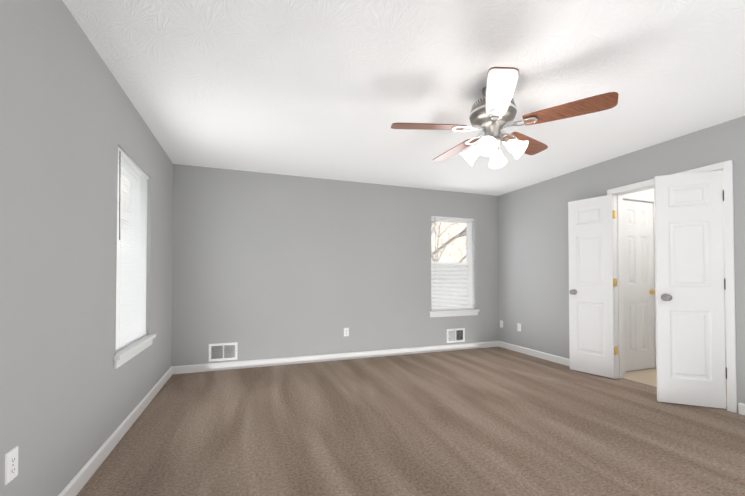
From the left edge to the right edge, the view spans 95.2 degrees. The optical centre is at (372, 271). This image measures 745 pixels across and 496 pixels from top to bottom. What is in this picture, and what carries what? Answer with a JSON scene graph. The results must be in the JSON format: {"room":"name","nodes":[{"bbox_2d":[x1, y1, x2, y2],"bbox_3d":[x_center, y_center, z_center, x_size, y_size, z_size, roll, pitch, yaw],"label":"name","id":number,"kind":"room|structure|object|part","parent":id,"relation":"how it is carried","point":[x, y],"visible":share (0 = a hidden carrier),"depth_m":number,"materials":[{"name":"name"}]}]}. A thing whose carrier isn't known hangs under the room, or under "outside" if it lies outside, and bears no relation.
{"room":"empty bedroom","nodes":[
{"label":"empty bedroom","id":0,"kind":"room"},
{"bbox_2d":[0,0,172,495],"bbox_3d":[-1.522,-0.073,1.489,0.160,2.440,5.480,0,-1,-20],"label":"wall","id":1,"kind":"structure","parent":0,"point":[71,122],"depth_m":1.65,"materials":[{"name":"paint"}]},
{"bbox_2d":[5,446,17,484],"bbox_3d":[-1.366,0.734,1.289,0.007,0.115,0.070,0,-1,-20],"label":"electrical outlet","id":2,"kind":"object","parent":1,"relation":"attached to","point":[11,465],"visible":1,"depth_m":1.28,"materials":[{"name":"white plastic"}]},
{"bbox_2d":[58,366,171,495],"bbox_3d":[-1.440,1.103,1.501,0.014,0.090,5.160,0,-1,-20],"label":"baseboard","id":3,"kind":"structure","parent":1,"relation":"attached to","point":[78,481],"depth_m":2.16,"materials":[{"name":"white wood"}]},
{"bbox_2d":[117,156,139,259],"bbox_3d":[-1.983,-0.135,2.648,0.070,1.460,0.830,0,-1,-20],"label":"window","id":4,"kind":"structure","parent":1,"relation":"in","point":[131,197],"depth_m":2.98,"materials":[{"name":"white glass"}]},
{"bbox_2d":[116,147,148,350],"bbox_3d":[-1.893,-0.151,2.681,0.044,1.422,0.822,0,-1,-20],"label":"window blind","id":5,"kind":"object","parent":4,"relation":"attached to","point":[131,289],"visible":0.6,"depth_m":2.66,"materials":[{"name":"white plastic"}]},
{"bbox_2d":[113,334,155,368],"bbox_3d":[-1.891,0.611,2.669,0.125,0.090,0.920,0,-1,-20],"label":"window sill","id":6,"kind":"structure","parent":1,"relation":"attached to","point":[125,354],"depth_m":2.56,"materials":[{"name":"white wood"}]},
{"bbox_2d":[171,164,498,365],"bbox_3d":[-0.114,-0.021,4.825,4.755,2.440,0.160,0,-1,-20],"label":"wall","id":7,"kind":"structure","parent":0,"point":[267,266],"depth_m":4.49,"materials":[{"name":"paint"}]},
{"bbox_2d":[209,342,237,361],"bbox_3d":[-1.804,0.971,4.110,0.320,0.210,0.009,0,-1,-20],"label":"air vent","id":8,"kind":"object","parent":7,"relation":"in","point":[222,351],"visible":1,"depth_m":4.11,"materials":[{"name":"white metal"}]},
{"bbox_2d":[172,341,498,373],"bbox_3d":[-0.139,1.153,4.706,4.640,0.090,0.014,0,-1,-20],"label":"baseboard","id":9,"kind":"structure","parent":7,"relation":"attached to","point":[273,362],"depth_m":4.51,"materials":[{"name":"white wood"}]},
{"bbox_2d":[344,328,348,335],"bbox_3d":[-0.356,0.827,4.636,0.070,0.115,0.007,0,-1,-20],"label":"electrical outlet","id":10,"kind":"object","parent":7,"relation":"attached to","point":[346,331],"visible":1,"depth_m":4.63,"materials":[{"name":"white plastic"}]},
{"bbox_2d":[431,218,471,309],"bbox_3d":[1.215,-0.107,5.349,0.790,1.470,0.070,0,-1,-20],"label":"window","id":11,"kind":"structure","parent":7,"relation":"in","point":[467,248],"depth_m":5.39,"materials":[{"name":"white plastic"}]},
{"bbox_2d":[431,216,474,310],"bbox_3d":[1.248,-0.126,5.260,0.782,1.432,0.044,0,-1,-20],"label":"window blind","id":12,"kind":"object","parent":11,"relation":"attached to","point":[456,289],"visible":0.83,"depth_m":5.25,"materials":[{"name":"white plastic"}]},
{"bbox_2d":[429,309,479,316],"bbox_3d":[1.248,0.641,5.246,0.880,0.090,0.125,0,-1,-20],"label":"window sill","id":13,"kind":"structure","parent":7,"relation":"attached to","point":[448,313],"depth_m":5.19,"materials":[{"name":"white wood"}]},
{"bbox_2d":[447,328,464,342],"bbox_3d":[1.281,0.983,5.224,0.320,0.210,0.009,0,-1,-20],"label":"air vent","id":14,"kind":"object","parent":7,"relation":"in","point":[456,335],"visible":1,"depth_m":5.22,"materials":[{"name":"white metal"}]},
{"bbox_2d":[62,0,744,195],"bbox_3d":[0.714,-1.340,2.317,4.915,0.120,5.480,0,-1,-20],"label":"ceiling","id":15,"kind":"structure","parent":0,"point":[330,89],"depth_m":2.23,"materials":[{"name":"white paint"}]},
{"bbox_2d":[391,67,618,168],"bbox_3d":[0.821,-1.019,2.425,1.381,0.518,1.324,0,-1,-20],"label":"ceiling fan","id":16,"kind":"object","parent":15,"relation":"hanging from","point":[493,113],"visible":1,"depth_m":2.27,"materials":[{"name":"silver metal"}]},
{"bbox_3d":[0.719,-1.007,1.936,0.371,0.030,0.468,0,-1,-20],"label":"blade white","id":17,"kind":"part","parent":16,"relation":"part of","materials":[{"name":"white"}]},
{"bbox_2d":[76,347,744,495],"bbox_3d":[0.714,1.220,2.277,4.915,0.120,5.480,0,-1,-20],"label":"floor carpet","id":18,"kind":"object","parent":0,"point":[494,421],"visible":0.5,"depth_m":2.41,"materials":[{"name":"brown carpet"}]},
{"bbox_2d":[498,116,744,412],"bbox_3d":[2.998,-0.049,3.036,0.115,2.440,5.320,0,-1,-20],"label":"wall","id":19,"kind":"structure","parent":0,"point":[533,273],"depth_m":4.41,"materials":[{"name":"paint"}]},
{"bbox_2d":[517,323,520,330],"bbox_3d":[2.191,0.834,5.081,0.007,0.115,0.070,0,-1,-20],"label":"electrical outlet","id":20,"kind":"object","parent":19,"relation":"attached to","point":[518,326],"visible":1,"depth_m":5.09,"materials":[{"name":"white plastic"}]},
{"bbox_2d":[499,341,569,365],"bbox_3d":[2.339,1.152,4.654,0.014,0.090,1.794,0,-1,-20],"label":"baseboard","id":21,"kind":"structure","parent":19,"relation":"attached to","point":[547,356],"depth_m":4.76,"materials":[{"name":"white wood"}]},
{"bbox_2d":[568,195,617,377],"bbox_3d":[2.524,0.163,3.927,0.177,2.020,0.473,1,-1,-35],"label":"door leaf","id":22,"kind":"structure","parent":19,"relation":"in","point":[592,346],"depth_m":3.90,"materials":[{"name":"white wood"}]},
{"bbox_3d":[2.423,0.246,4.070,0.177,0.066,0.066,1,-1,-35],"label":"knob","id":23,"kind":"part","parent":22,"relation":"part of","materials":[{"name":"silver metal"}]},
{"bbox_3d":[2.692,0.121,3.762,0.031,1.588,0.002,0,-1,-20],"label":"door jamb hinge leaf","id":24,"kind":"part","parent":22,"relation":"part of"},
{"bbox_2d":[607,160,736,412],"bbox_3d":[2.888,0.125,3.339,0.147,2.102,1.054,0,-1,-20],"label":"door frame","id":25,"kind":"structure","parent":19,"relation":"attached to","point":[726,167],"depth_m":2.87,"materials":[{"name":"white wood"}]},
{"bbox_2d":[654,170,726,408],"bbox_3d":[2.778,0.149,2.978,0.472,2.020,0.177,0,-1,21],"label":"door leaf","id":26,"kind":"structure","parent":19,"relation":"in","point":[690,287],"depth_m":2.96,"materials":[{"name":"white wood"}]},
{"bbox_3d":[2.613,0.230,3.041,0.066,0.066,0.177,0,-1,21],"label":"knob","id":27,"kind":"part","parent":26,"relation":"part of","materials":[{"name":"silver metal"}]},
{"bbox_2d":[738,403,744,414],"bbox_3d":[3.399,1.106,1.719,0.014,0.090,2.284,0,-1,-20],"label":"baseboard","id":28,"kind":"structure","parent":19,"relation":"attached to","point":[741,407],"depth_m":2.77,"materials":[{"name":"white wood"}]},
{"bbox_2d":[630,188,653,196],"bbox_3d":[3.333,-0.030,4.186,1.295,2.440,0.115,0,-1,-20],"label":"wall","id":29,"kind":"structure","parent":0,"point":[649,192],"depth_m":4.14,"materials":[{"name":"white paint"}]},
{"bbox_2d":[621,194,655,373],"bbox_3d":[3.183,0.138,4.120,0.704,2.102,0.131,0,-1,-20],"label":"door frame","id":30,"kind":"structure","parent":29,"relation":"attached to","point":[637,198],"depth_m":4.03,"materials":[{"name":"white wood"}]},
{"bbox_2d":[623,200,655,371],"bbox_3d":[3.190,0.166,4.101,0.574,2.020,0.177,0,-1,-20],"label":"hall door","id":31,"kind":"structure","parent":29,"relation":"in","point":[639,293],"depth_m":4.09,"materials":[{"name":"white wood"}]},
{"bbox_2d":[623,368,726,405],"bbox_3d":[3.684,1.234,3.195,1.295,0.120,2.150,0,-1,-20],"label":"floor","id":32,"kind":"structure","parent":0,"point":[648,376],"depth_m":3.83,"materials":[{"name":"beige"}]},
{"bbox_2d":[722,173,725,358],"bbox_3d":[4.263,-0.043,3.370,0.100,2.440,2.050,0,-1,-20],"label":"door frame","id":33,"kind":"structure","parent":0,"point":[724,274],"depth_m":3.88,"materials":[{"name":"white paint"}]},
{"label":"outside","id":34,"kind":"structure","parent":0,"visible":0},
{"bbox_2d":[117,174,465,262],"bbox_3d":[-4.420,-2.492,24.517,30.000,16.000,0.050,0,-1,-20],"label":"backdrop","id":35,"kind":"structure","parent":34,"point":[453,246],"depth_m":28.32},
{"bbox_3d":[-1.077,4.387,15.148,30.000,0.050,19.440,0,-1,-20],"label":"ground","id":36,"kind":"structure","parent":34,"visible":0},
{"bbox_2d":[117,175,465,262],"bbox_3d":[-1.169,-1.634,12.214,13.939,11.897,17.577,0,-1,-20],"label":"trees","id":37,"kind":"object","parent":36,"relation":"on","point":[448,242],"depth_m":10.42,"materials":[{"name":"beige plant"}]}
]}

